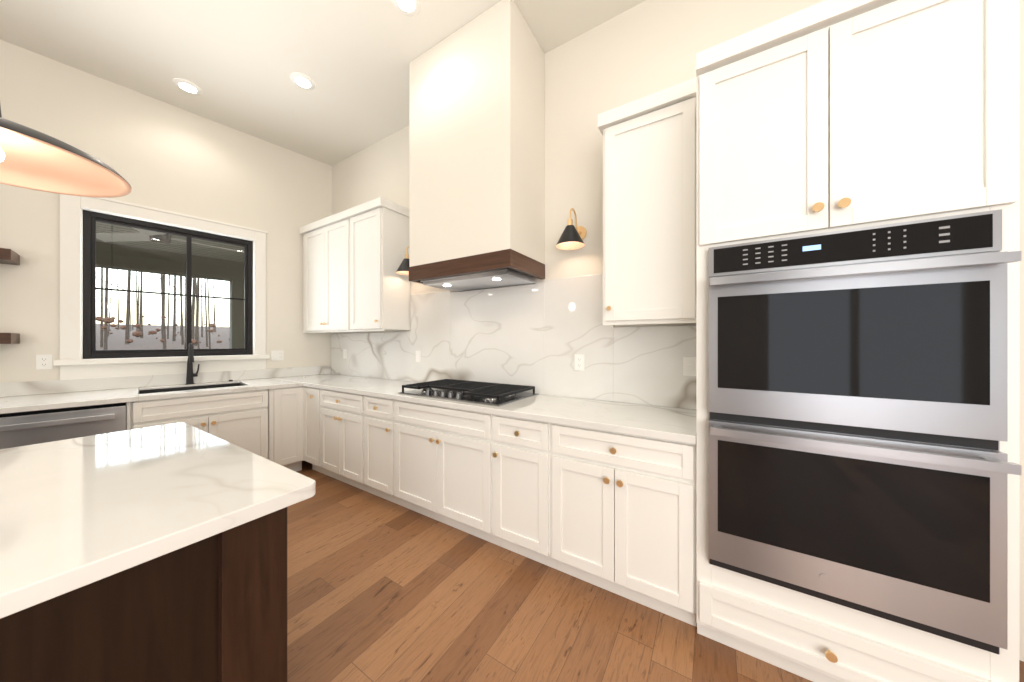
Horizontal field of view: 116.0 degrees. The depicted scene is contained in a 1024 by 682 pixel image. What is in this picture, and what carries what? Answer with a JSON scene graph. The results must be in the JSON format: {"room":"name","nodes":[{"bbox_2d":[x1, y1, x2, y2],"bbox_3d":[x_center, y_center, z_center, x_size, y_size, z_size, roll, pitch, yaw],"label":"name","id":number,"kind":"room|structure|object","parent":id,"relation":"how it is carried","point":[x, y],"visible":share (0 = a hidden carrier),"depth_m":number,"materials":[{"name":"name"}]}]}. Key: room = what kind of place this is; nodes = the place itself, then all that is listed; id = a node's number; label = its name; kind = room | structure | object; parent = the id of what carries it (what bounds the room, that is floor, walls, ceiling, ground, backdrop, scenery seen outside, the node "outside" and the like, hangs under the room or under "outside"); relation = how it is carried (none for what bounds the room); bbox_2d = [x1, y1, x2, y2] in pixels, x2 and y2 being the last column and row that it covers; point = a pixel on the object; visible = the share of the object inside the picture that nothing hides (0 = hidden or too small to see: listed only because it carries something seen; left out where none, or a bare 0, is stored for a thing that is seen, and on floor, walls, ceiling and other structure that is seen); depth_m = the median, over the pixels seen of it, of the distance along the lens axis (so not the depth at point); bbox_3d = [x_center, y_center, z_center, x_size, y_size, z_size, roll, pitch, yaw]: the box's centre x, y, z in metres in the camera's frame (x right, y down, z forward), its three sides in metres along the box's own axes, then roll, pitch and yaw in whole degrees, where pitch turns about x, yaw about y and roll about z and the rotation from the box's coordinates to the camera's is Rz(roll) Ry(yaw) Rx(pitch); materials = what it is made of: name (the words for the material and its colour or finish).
{"room":"kitchen","nodes":[
{"label":"kitchen","id":0,"kind":"room"},
{"bbox_2d":[0,39,331,382],"bbox_3d":[-4.139,-0.455,2.102,0.150,3.570,6.000,0,0,41],"label":"wall","id":1,"kind":"structure","parent":0,"point":[155,153],"depth_m":2.91,"materials":[{"name":"paint"}]},
{"bbox_2d":[0,248,19,264],"bbox_3d":[-4.081,-0.614,1.859,0.254,0.078,1.310,0,0,41],"label":"floating shelf","id":2,"kind":"object","parent":1,"relation":"attached to","point":[10,256],"visible":1,"depth_m":2.29,"materials":[{"name":"brown wood"}]},
{"bbox_2d":[0,333,19,343],"bbox_3d":[-4.081,-0.019,1.859,0.254,0.078,1.310,0,0,41],"label":"floating shelf","id":3,"kind":"object","parent":1,"relation":"attached to","point":[9,338],"visible":1,"depth_m":2.27,"materials":[{"name":"brown wood"}]},
{"bbox_2d":[36,355,51,369],"bbox_3d":[-3.675,0.165,2.514,0.008,0.115,0.072,0,0,41],"label":"electrical outlet","id":4,"kind":"object","parent":1,"relation":"attached to","point":[43,361],"visible":1,"depth_m":2.51,"materials":[{"name":"white plastic"}]},
{"bbox_2d":[53,194,269,379],"bbox_3d":[-3.208,-0.454,3.088,0.160,1.537,1.385,0,0,41],"label":"window","id":5,"kind":"structure","parent":1,"relation":"in","point":[72,363],"depth_m":2.90,"materials":[{"name":"paint"}]},
{"bbox_2d":[0,366,327,396],"bbox_3d":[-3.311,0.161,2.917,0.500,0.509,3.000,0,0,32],"label":"backsplash","id":6,"kind":"structure","parent":1,"relation":"attached to","point":[8,389],"depth_m":2.87,"materials":[{"name":"stone"}]},
{"bbox_2d":[271,350,283,360],"bbox_3d":[-2.680,0.165,3.659,0.008,0.115,0.118,0,0,41],"label":"electrical outlet","id":7,"kind":"object","parent":1,"relation":"attached to","point":[276,355],"visible":1,"depth_m":3.66,"materials":[{"name":"white plastic"}]},
{"bbox_2d":[0,0,645,165],"bbox_3d":[-0.843,-2.300,-0.191,9.600,0.120,6.300,0,0,32],"label":"ceiling","id":8,"kind":"structure","parent":0,"point":[238,63],"depth_m":2.44,"materials":[{"name":"paint"}]},
{"bbox_2d":[0,105,131,197],"bbox_3d":[-1.500,-1.373,0.909,0.540,1.731,0.540,0,0,32],"label":"pendant lamp","id":9,"kind":"object","parent":8,"relation":"hanging from","point":[31,158],"visible":1,"depth_m":1.06,"materials":[{"name":"black metal"}]},
{"bbox_2d":[173,78,201,94],"bbox_3d":[-2.854,-2.234,2.818,0.184,0.010,0.184,0,0,32],"label":"recessed light","id":10,"kind":"object","parent":8,"relation":"in","point":[187,86],"visible":1,"depth_m":2.80,"materials":[{"name":"white plastic"}]},
{"bbox_2d":[290,72,314,89],"bbox_3d":[-1.803,-2.234,2.760,0.184,0.010,0.184,0,0,32],"label":"recessed light","id":11,"kind":"object","parent":8,"relation":"in","point":[302,81],"visible":1,"depth_m":2.75,"materials":[{"name":"white plastic"}]},
{"bbox_2d":[392,0,420,15],"bbox_3d":[-0.697,-2.234,2.110,0.184,0.010,0.184,0,0,32],"label":"recessed light","id":12,"kind":"object","parent":8,"relation":"in","point":[409,7],"visible":1,"depth_m":2.13,"materials":[{"name":"white plastic"}]},
{"bbox_2d":[287,461,1023,681],"bbox_3d":[-0.843,1.390,-0.191,9.600,0.120,6.300,0,0,32],"label":"floor","id":13,"kind":"structure","parent":0,"point":[379,589],"depth_m":1.54,"materials":[{"name":"brown wood"}]},
{"bbox_2d":[0,402,125,448],"bbox_3d":[-3.272,0.894,2.324,0.666,0.872,0.608,0,0,41],"label":"dishwasher","id":14,"kind":"object","parent":13,"relation":"on","point":[18,429],"visible":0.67,"depth_m":2.15,"materials":[{"name":"metal"}]},
{"bbox_2d":[0,510,286,681],"bbox_3d":[-1.822,0.893,0.215,1.258,0.874,2.440,0,0,32],"label":"kitchen island","id":15,"kind":"object","parent":13,"relation":"on","point":[214,610],"depth_m":0.74,"materials":[{"name":"wood"}]},
{"bbox_2d":[0,422,315,621],"bbox_3d":[-1.814,0.435,0.215,1.332,0.039,2.560,0,0,32],"label":"island countertop","id":16,"kind":"structure","parent":15,"relation":"on","point":[76,513],"depth_m":0.84,"materials":[{"name":"white stone"}]},
{"bbox_2d":[230,385,297,471],"bbox_3d":[-2.460,0.892,3.324,0.804,0.876,0.465,0,0,32],"label":"base cabinet","id":17,"kind":"object","parent":13,"relation":"on","point":[264,423],"depth_m":3.03,"materials":[{"name":"paint"}]},
{"bbox_2d":[0,378,299,413],"bbox_3d":[-3.244,0.435,2.444,1.114,0.038,2.490,0,0,32],"label":"countertop","id":18,"kind":"structure","parent":17,"relation":"on","point":[12,404],"depth_m":2.49,"materials":[{"name":"stone"}]},
{"bbox_2d":[139,383,244,393],"bbox_3d":[-2.875,0.565,2.912,0.487,0.266,0.712,0,0,41],"label":"sink basin","id":19,"kind":"object","parent":18,"relation":"in","point":[186,388],"visible":0.17,"depth_m":3.04,"materials":[{"name":"grey metal"}]},
{"bbox_2d":[186,343,232,384],"bbox_3d":[-2.968,0.216,3.159,0.216,0.398,0.358,0,0,32],"label":"faucet","id":20,"kind":"object","parent":18,"relation":"on","point":[190,375],"visible":1,"depth_m":3.07,"materials":[{"name":"black metal"}]},
{"bbox_2d":[298,386,321,472],"bbox_3d":[-1.806,0.892,3.379,0.407,0.876,0.677,0,0,32],"label":"base cabinet","id":21,"kind":"object","parent":13,"relation":"on","point":[309,398],"depth_m":3.18,"materials":[{"name":"paint"}]},
{"bbox_2d":[318,388,353,485],"bbox_3d":[-1.386,0.892,3.147,0.827,0.876,0.625,0,0,32],"label":"base cabinet","id":22,"kind":"object","parent":13,"relation":"on","point":[337,407],"depth_m":2.90,"materials":[{"name":"paint"}]},
{"bbox_2d":[354,394,385,498],"bbox_3d":[-0.926,0.892,2.860,0.532,0.876,0.625,0,0,32],"label":"base cabinet","id":23,"kind":"object","parent":13,"relation":"on","point":[369,411],"depth_m":2.66,"materials":[{"name":"paint"}]},
{"bbox_2d":[386,399,477,536],"bbox_3d":[-0.361,0.892,2.506,1.078,0.876,0.625,0,0,32],"label":"base cabinet","id":24,"kind":"object","parent":13,"relation":"on","point":[432,451],"depth_m":2.26,"materials":[{"name":"paint"}]},
{"bbox_2d":[478,412,533,559],"bbox_3d":[0.206,0.892,2.152,0.535,0.876,0.625,0,0,32],"label":"base cabinet","id":25,"kind":"object","parent":13,"relation":"on","point":[505,444],"depth_m":1.95,"materials":[{"name":"paint"}]},
{"bbox_2d":[534,421,696,626],"bbox_3d":[0.646,0.892,1.877,0.778,0.876,0.625,0,0,32],"label":"base cabinet","id":26,"kind":"object","parent":13,"relation":"on","point":[614,512],"depth_m":1.59,"materials":[{"name":"paint"}]},
{"bbox_2d":[277,374,695,443],"bbox_3d":[-0.795,0.435,2.771,4.167,0.038,0.641,0,0,32],"label":"countertop","id":27,"kind":"structure","parent":26,"relation":"on","point":[666,423],"depth_m":1.94,"materials":[{"name":"stone"}]},
{"bbox_2d":[398,379,537,406],"bbox_3d":[-0.349,0.383,2.510,0.967,0.064,0.545,0,0,32],"label":"cooktop","id":28,"kind":"object","parent":27,"relation":"in","point":[490,394],"visible":1,"depth_m":2.38,"materials":[{"name":"black metal"}]},
{"bbox_2d":[696,0,1018,681],"bbox_3d":[1.323,0.052,1.421,0.854,2.555,0.682,0,0,32],"label":"tall cabinet","id":29,"kind":"object","parent":13,"relation":"on","point":[824,116],"visible":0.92,"depth_m":1.13,"materials":[{"name":"paint"}]},
{"bbox_2d":[709,209,1020,654],"bbox_3d":[1.282,0.274,1.373,0.744,1.332,0.694,0,0,32],"label":"double wall oven","id":30,"kind":"object","parent":29,"relation":"in","point":[858,409],"visible":1,"depth_m":1.08,"materials":[{"name":"metal"}]},
{"bbox_2d":[332,0,1023,660],"bbox_3d":[1.093,-0.455,2.059,8.700,3.570,0.150,0,0,32],"label":"wall","id":31,"kind":"structure","parent":0,"point":[642,50],"depth_m":2.28,"materials":[{"name":"paint"}]},
{"bbox_2d":[300,211,343,332],"bbox_3d":[-1.967,-0.730,3.675,1.056,1.230,0.345,0,0,32],"label":"upper cabinet","id":32,"kind":"object","parent":31,"relation":"attached to","point":[323,240],"depth_m":3.54,"materials":[{"name":"paint"}]},
{"bbox_2d":[344,197,409,331],"bbox_3d":[-1.395,-0.730,3.318,0.599,1.230,0.345,0,0,32],"label":"upper cabinet","id":33,"kind":"object","parent":31,"relation":"attached to","point":[353,258],"depth_m":3.16,"materials":[{"name":"paint"}]},
{"bbox_2d":[396,246,408,274],"bbox_3d":[-0.989,-0.788,3.105,0.200,0.276,0.280,0,0,32],"label":"sconce","id":34,"kind":"object","parent":31,"relation":"attached to","point":[403,269],"visible":0.52,"depth_m":3.03,"materials":[{"name":"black metal"}]},
{"bbox_2d":[409,0,544,291],"bbox_3d":[-0.286,-1.345,2.531,0.968,1.788,0.508,0,0,32],"label":"range hood","id":35,"kind":"object","parent":31,"relation":"attached to","point":[477,153],"visible":1,"depth_m":2.28,"materials":[{"name":"paint"}]},
{"bbox_2d":[328,274,695,409],"bbox_3d":[-0.590,-0.027,3.007,4.068,0.885,0.024,0,0,32],"label":"backsplash","id":36,"kind":"structure","parent":31,"relation":"attached to","point":[538,336],"depth_m":2.51,"materials":[{"name":"stone"}]},
{"bbox_2d":[343,349,346,358],"bbox_3d":[-2.031,0.155,3.891,0.072,0.115,0.010,0,0,32],"label":"electrical outlet","id":37,"kind":"object","parent":36,"relation":"attached to","point":[344,353],"visible":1,"depth_m":3.88,"materials":[{"name":"white plastic"}]},
{"bbox_2d":[416,351,420,361],"bbox_3d":[-0.943,0.155,3.211,0.072,0.115,0.010,0,0,32],"label":"electrical outlet","id":38,"kind":"object","parent":36,"relation":"attached to","point":[418,356],"visible":1,"depth_m":3.20,"materials":[{"name":"white plastic"}]},
{"bbox_2d":[575,354,583,370],"bbox_3d":[0.488,0.155,2.318,0.072,0.115,0.008,0,0,32],"label":"electrical outlet","id":39,"kind":"object","parent":36,"relation":"attached to","point":[579,361],"visible":1,"depth_m":2.31,"materials":[{"name":"white plastic"}]},
{"bbox_2d":[683,357,695,375],"bbox_3d":[1.082,0.155,1.946,0.072,0.115,0.010,0,0,32],"label":"electrical outlet","id":40,"kind":"object","parent":36,"relation":"attached to","point":[689,366],"visible":0.81,"depth_m":1.94,"materials":[{"name":"white plastic"}]},
{"bbox_2d":[555,208,586,249],"bbox_3d":[0.419,-0.788,2.225,0.200,0.276,0.280,0,0,32],"label":"sconce","id":41,"kind":"object","parent":31,"relation":"attached to","point":[572,237],"visible":1,"depth_m":2.19,"materials":[{"name":"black metal"}]},
{"bbox_2d":[598,78,695,324],"bbox_3d":[0.823,-0.720,1.916,0.516,1.250,0.372,0,0,32],"label":"upper cabinet","id":42,"kind":"object","parent":31,"relation":"attached to","point":[649,209],"visible":0.96,"depth_m":1.77,"materials":[{"name":"paint"}]},
{"label":"outside","id":43,"kind":"structure","parent":0,"visible":0},
{"bbox_2d":[96,324,229,349],"bbox_3d":[-66.856,-1.070,39.662,136.199,7.400,150.001,0,0,41],"label":"ground","id":44,"kind":"structure","parent":43,"point":[131,346],"depth_m":35.29,"materials":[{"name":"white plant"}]},
{"bbox_2d":[96,268,229,349],"bbox_3d":[-56.276,-9.951,17.999,87.069,23.418,106.720,0,0,32],"label":"trees","id":45,"kind":"object","parent":44,"relation":"on","point":[196,291],"depth_m":27.96,"materials":[{"name":"brown plant"}]},
{"bbox_3d":[-5.170,1.555,3.926,5.160,0.250,9.484,0,0,32],"label":"floor","id":46,"kind":"structure","parent":0,"visible":0},
{"bbox_2d":[230,280,243,347],"bbox_3d":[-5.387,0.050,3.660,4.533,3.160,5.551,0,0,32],"label":"porch column","id":47,"kind":"structure","parent":46,"relation":"on","point":[239,304],"depth_m":6.16,"materials":[{"name":"grey paint"}]},
{"bbox_2d":[96,241,243,280],"bbox_3d":[-6.434,-1.350,5.025,0.310,0.360,9.000,0,0,41],"label":"beam","id":48,"kind":"structure","parent":47,"relation":"on","point":[229,273],"depth_m":5.43,"materials":[{"name":"grey paint"}]},
{"bbox_2d":[96,221,243,261],"bbox_3d":[-5.133,-1.587,3.893,3.699,0.125,9.000,0,0,41],"label":"porch ceiling","id":49,"kind":"structure","parent":48,"relation":"on","point":[175,249],"depth_m":5.13,"materials":[{"name":"paint"}]},
{"bbox_2d":[96,227,243,252],"bbox_3d":[-4.190,-1.369,4.035,1.539,0.319,1.346,0,0,32],"label":"fan","id":50,"kind":"object","parent":49,"relation":"hanging from","point":[113,237],"depth_m":3.89,"materials":[{"name":"grey"}]}
]}

